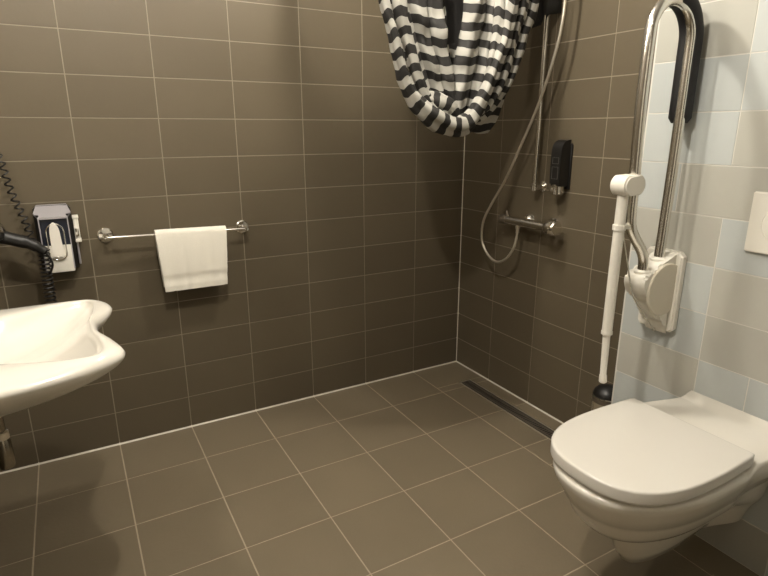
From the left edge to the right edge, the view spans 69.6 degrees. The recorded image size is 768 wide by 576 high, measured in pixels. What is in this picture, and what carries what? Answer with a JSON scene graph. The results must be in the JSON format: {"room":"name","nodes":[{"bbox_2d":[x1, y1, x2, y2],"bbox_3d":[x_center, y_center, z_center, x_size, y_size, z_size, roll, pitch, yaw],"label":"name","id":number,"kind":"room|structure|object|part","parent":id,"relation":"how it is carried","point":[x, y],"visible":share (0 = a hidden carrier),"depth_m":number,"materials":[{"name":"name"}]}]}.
{"room":"accessible bathroom","nodes":[
{"label":"accessible bathroom","id":0,"kind":"room"},
{"bbox_2d":[0,0,463,471],"bbox_3d":[-0.624,-0.575,2.345,2.400,2.430,0.013,-9,18,-28],"label":"wall","id":1,"kind":"structure","parent":0,"point":[291,120],"depth_m":2.37,"materials":[{"name":"beige tile"}]},
{"bbox_2d":[0,154,56,303],"bbox_3d":[-1.321,-0.210,1.903,0.266,0.639,0.171,1,16,2],"label":"hair dryer","id":2,"kind":"object","parent":1,"relation":"attached to","point":[8,238],"visible":0.94,"depth_m":1.94,"materials":[{"name":"black plastic"}]},
{"bbox_3d":[-1.297,-0.339,1.931,0.110,0.406,0.036,-4,16,-14],"label":"coiled cord","id":3,"kind":"part","parent":2,"relation":"part of","materials":[{"name":"black plastic"}]},
{"bbox_3d":[-1.284,-0.164,1.905,0.205,0.120,0.048,-9,18,-28],"label":"handle","id":4,"kind":"part","parent":2,"relation":"part of","materials":[{"name":"black plastic"}]},
{"bbox_3d":[-1.216,-0.028,2.005,0.050,0.233,0.044,-9,18,-28],"label":"cord","id":5,"kind":"part","parent":2,"relation":"part of","materials":[{"name":"black plastic"}]},
{"bbox_2d":[32,203,78,272],"bbox_3d":[-1.212,-0.184,2.043,0.120,0.244,0.098,-9,18,-28],"label":"wall dispenser","id":6,"kind":"object","parent":1,"relation":"attached to","point":[53,223],"visible":0.95,"depth_m":2.02,"materials":[{"name":"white plastic"}]},
{"bbox_3d":[-1.255,-0.168,2.020,0.016,0.202,0.065,-9,18,-28],"label":"panel","id":7,"kind":"part","parent":6,"relation":"part of","materials":[{"name":"black plastic"}]},
{"bbox_2d":[33,203,70,219],"bbox_3d":[-1.211,-0.279,2.014,0.118,0.046,0.065,-9,18,-28],"label":"hood","id":8,"kind":"object","parent":6,"relation":"attached to","point":[49,211],"depth_m":2.01,"materials":[{"name":"white plastic"}]},
{"bbox_3d":[-1.212,-0.197,2.039,0.092,0.121,0.044,-9,18,-28],"label":"panel","id":9,"kind":"part","parent":6,"relation":"part of","materials":[{"name":"black"}]},
{"bbox_3d":[-1.167,-0.182,2.068,0.016,0.202,0.065,-9,18,-28],"label":"panel","id":10,"kind":"part","parent":6,"relation":"part of","materials":[{"name":"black plastic"}]},
{"bbox_2d":[72,214,81,263],"bbox_3d":[-1.159,-0.183,2.096,0.021,0.184,0.062,-9,18,-28],"label":"holder","id":11,"kind":"object","parent":1,"relation":"attached to","point":[78,239],"visible":1,"depth_m":2.07,"materials":[{"name":"beige plastic"}]},
{"bbox_2d":[97,220,248,241],"bbox_3d":[-0.839,-0.229,2.263,0.595,0.069,0.078,-9,18,-28],"label":"towel rail","id":12,"kind":"object","parent":1,"relation":"attached to","point":[104,234],"visible":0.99,"depth_m":2.16,"materials":[{"name":"silver metal"}]},
{"bbox_3d":[-1.073,-0.198,2.134,0.057,0.057,0.078,-9,18,-28],"label":"post","id":13,"kind":"part","parent":12,"relation":"part of","materials":[{"name":"silver metal"}]},
{"bbox_2d":[154,225,227,291],"bbox_3d":[-0.787,-0.127,2.284,0.278,0.254,0.047,-9,18,-28],"label":"towel","id":14,"kind":"object","parent":12,"relation":"hanging from","point":[192,257],"visible":1,"depth_m":2.26,"materials":[{"name":"white fabric"}]},
{"bbox_3d":[-0.604,-0.260,2.392,0.057,0.057,0.078,-9,18,-28],"label":"post","id":15,"kind":"part","parent":12,"relation":"part of","materials":[{"name":"silver metal"}]},
{"bbox_2d":[0,361,455,473],"bbox_3d":[-0.618,0.591,2.669,2.400,0.008,0.008,-9,18,-28],"label":"trim","id":16,"kind":"structure","parent":1,"relation":"attached to","point":[38,463],"depth_m":2.56,"materials":[{"name":"plastic"}]},
{"bbox_2d":[456,136,464,360],"bbox_3d":[0.422,-0.736,2.904,0.006,2.430,0.006,-9,18,-28],"label":"trim","id":17,"kind":"structure","parent":1,"relation":"attached to","point":[464,136],"depth_m":3.05,"materials":[{"name":"plastic"}]},
{"bbox_2d":[0,362,758,575],"bbox_3d":[0.193,0.998,1.296,2.400,0.021,3.300,-9,18,-28],"label":"floor","id":18,"kind":"structure","parent":0,"point":[418,473],"depth_m":2.02,"materials":[{"name":"beige tile"}]},
{"bbox_2d":[459,379,554,439],"bbox_3d":[0.631,0.599,2.655,0.073,0.007,0.794,-9,18,-28],"label":"shower drain","id":19,"kind":"object","parent":18,"relation":"on","point":[541,428],"visible":0.76,"depth_m":2.68,"materials":[{"name":"silver metal"}]},
{"bbox_2d":[457,0,657,422],"bbox_3d":[0.748,-0.583,2.367,0.013,2.430,1.300,-9,18,-28],"label":"wall","id":20,"kind":"structure","parent":0,"point":[530,322],"depth_m":2.44,"materials":[{"name":"beige tile"}]},
{"bbox_2d":[456,361,562,423],"bbox_3d":[0.713,0.569,2.743,0.008,0.008,1.185,-9,18,-28],"label":"trim","id":21,"kind":"structure","parent":20,"relation":"attached to","point":[527,402],"depth_m":2.83,"materials":[{"name":"plastic"}]},
{"bbox_2d":[498,210,561,236],"bbox_3d":[0.661,-0.287,2.483,0.113,0.094,0.352,-9,18,-28],"label":"shower mixer","id":22,"kind":"object","parent":20,"relation":"attached to","point":[551,227],"visible":1,"depth_m":2.43,"materials":[{"name":"silver metal"}]},
{"bbox_3d":[0.568,-0.334,2.594,0.044,0.064,0.052,-9,18,-28],"label":"flow knob","id":23,"kind":"part","parent":22,"relation":"part of","materials":[{"name":"silver metal"}]},
{"bbox_3d":[0.714,-0.255,2.347,0.068,0.068,0.056,-9,18,-28],"label":"temperature knob","id":24,"kind":"part","parent":22,"relation":"part of","materials":[{"name":"silver metal"}]},
{"bbox_2d":[531,15,548,191],"bbox_3d":[0.672,-0.921,2.258,0.069,1.060,0.182,4,17,15],"label":"shower rail","id":25,"kind":"object","parent":20,"relation":"attached to","point":[535,186],"visible":1,"depth_m":2.35,"materials":[{"name":"silver metal"}]},
{"bbox_2d":[445,0,561,43],"bbox_3d":[0.453,-1.211,2.110,0.588,0.662,0.066,-5,17,-16],"label":"cloth","id":26,"kind":"object","parent":25,"relation":"hanging from","point":[454,8],"visible":0.27,"depth_m":2.11,"materials":[{"name":"black fabric"}]},
{"bbox_2d":[480,0,566,262],"bbox_3d":[0.599,-0.749,2.350,0.099,1.379,0.518,-5,17,-17],"label":"shower hose","id":27,"kind":"object","parent":25,"relation":"attached to","point":[564,1],"visible":1,"depth_m":2.39,"materials":[{"name":"silver metal"}]},
{"bbox_2d":[549,140,573,194],"bbox_3d":[0.739,-0.504,2.313,0.074,0.225,0.055,-9,18,-28],"label":"soap dispenser","id":28,"kind":"object","parent":20,"relation":"attached to","point":[562,150],"visible":1,"depth_m":2.29,"materials":[{"name":"black plastic"}]},
{"bbox_3d":[0.766,-0.512,2.326,0.012,0.187,0.055,-9,18,-28],"label":"plate","id":29,"kind":"part","parent":28,"relation":"part of","materials":[{"name":"black plastic"}]},
{"bbox_2d":[590,384,612,410],"bbox_3d":[0.902,0.457,2.231,0.130,0.145,0.119,-9,18,-28],"label":"toilet brush holder","id":30,"kind":"object","parent":20,"relation":"attached to","point":[602,393],"visible":0.44,"depth_m":2.19,"materials":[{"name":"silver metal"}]},
{"bbox_3d":[0.897,0.408,2.214,0.110,0.042,0.110,-9,18,-28],"label":"brush lid","id":31,"kind":"part","parent":30,"relation":"part of","materials":[{"name":"black plastic"}]},
{"bbox_2d":[612,0,767,575],"bbox_3d":[1.443,-0.188,0.985,0.151,2.430,2.115,-9,18,-28],"label":"wall","id":32,"kind":"structure","parent":0,"point":[717,349],"depth_m":1.67,"materials":[{"name":"tile"}]},
{"bbox_2d":[611,20,659,403],"bbox_3d":[0.858,-0.430,1.834,0.003,2.430,0.006,-9,18,-28],"label":"trim","id":33,"kind":"structure","parent":32,"relation":"attached to","point":[659,20],"depth_m":1.83,"materials":[{"name":"tile"}]},
{"bbox_2d":[599,0,703,383],"bbox_3d":[0.802,-0.275,1.677,0.323,1.165,0.130,-9,18,-28],"label":"grab rail","id":34,"kind":"object","parent":32,"relation":"attached to","point":[655,284],"visible":1,"depth_m":1.65,"materials":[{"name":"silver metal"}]},
{"bbox_3d":[0.694,-0.069,1.663,0.034,0.441,0.034,-9,18,-28],"label":"support leg","id":35,"kind":"part","parent":34,"relation":"part of","materials":[{"name":"beige plastic"}]},
{"bbox_3d":[0.802,-0.414,1.628,0.216,0.822,0.032,-9,18,-28],"label":"rail","id":36,"kind":"part","parent":34,"relation":"part of","materials":[{"name":"silver metal"}]},
{"bbox_3d":[0.915,0.003,1.823,0.026,0.267,0.130,-9,18,-28],"label":"mounting plate","id":37,"kind":"part","parent":34,"relation":"part of","materials":[{"name":"beige plastic"}]},
{"bbox_2d":[550,390,767,562],"bbox_3d":[0.774,0.600,1.594,0.651,0.405,0.418,-9,18,-28],"label":"toilet","id":38,"kind":"object","parent":32,"relation":"attached to","point":[647,477],"visible":1,"depth_m":1.46,"materials":[{"name":"beige ceramic"}]},
{"bbox_3d":[0.692,0.464,1.519,0.439,0.014,0.368,-9,18,-28],"label":"seat","id":39,"kind":"part","parent":38,"relation":"part of","materials":[{"name":"white plastic"}]},
{"bbox_3d":[0.692,0.441,1.512,0.461,0.034,0.390,-9,18,-28],"label":"lid","id":40,"kind":"part","parent":38,"relation":"part of","materials":[{"name":"white plastic"}]},
{"bbox_2d":[696,535,759,575],"bbox_3d":[1.377,0.988,1.282,0.004,0.004,2.115,-9,18,-28],"label":"trim","id":41,"kind":"structure","parent":32,"relation":"attached to","point":[696,535],"depth_m":1.76,"materials":[{"name":"plastic"}]},
{"bbox_2d":[744,191,767,254],"bbox_3d":[1.074,-0.168,1.491,0.016,0.169,0.170,-9,18,-28],"label":"flush plate","id":42,"kind":"object","parent":32,"relation":"attached to","point":[756,241],"visible":1,"depth_m":1.54,"materials":[{"name":"beige plastic"}]},
{"bbox_3d":[0.191,-1.358,0.622,2.440,0.020,3.340,-9,18,-28],"label":"ceiling","id":43,"kind":"structure","parent":0,"visible":0},
{"bbox_3d":[0.181,-1.593,2.111,0.942,0.344,0.684,-9,18,-28],"label":"rail","id":44,"kind":"object","parent":43,"relation":"hanging from","visible":0},
{"bbox_2d":[378,0,539,136],"bbox_3d":[0.261,-0.953,1.955,0.839,0.808,0.174,-12,20,-35],"label":"shower curtain","id":45,"kind":"object","parent":44,"relation":"hanging from","point":[459,89],"visible":1,"depth_m":1.99,"materials":[{"name":"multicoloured fabric"}]},
{"bbox_3d":[-0.857,-0.016,0.389,0.013,2.430,3.300,-9,18,-28],"label":"wall","id":46,"kind":"structure","parent":0,"visible":0},
{"bbox_2d":[0,300,124,416],"bbox_3d":[-1.006,0.208,1.399,0.621,0.164,0.691,-9,18,-28],"label":"basin","id":47,"kind":"object","parent":46,"relation":"attached to","point":[48,352],"visible":1,"depth_m":1.44,"materials":[{"name":"beige ceramic"}]},
{"bbox_2d":[0,416,15,469],"bbox_3d":[-1.133,0.388,1.375,0.333,0.232,0.039,-9,18,-28],"label":"trap","id":48,"kind":"object","parent":47,"relation":"attached to","point":[7,456],"visible":0.89,"depth_m":1.45,"materials":[{"name":"silver metal"}]},
{"bbox_2d":[0,438,15,469],"bbox_3d":[-1.005,0.437,1.465,0.039,0.088,0.039,-9,18,-28],"label":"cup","id":49,"kind":"object","parent":48,"relation":"on","point":[7,456],"depth_m":1.45,"materials":[{"name":"silver metal"}]}
]}

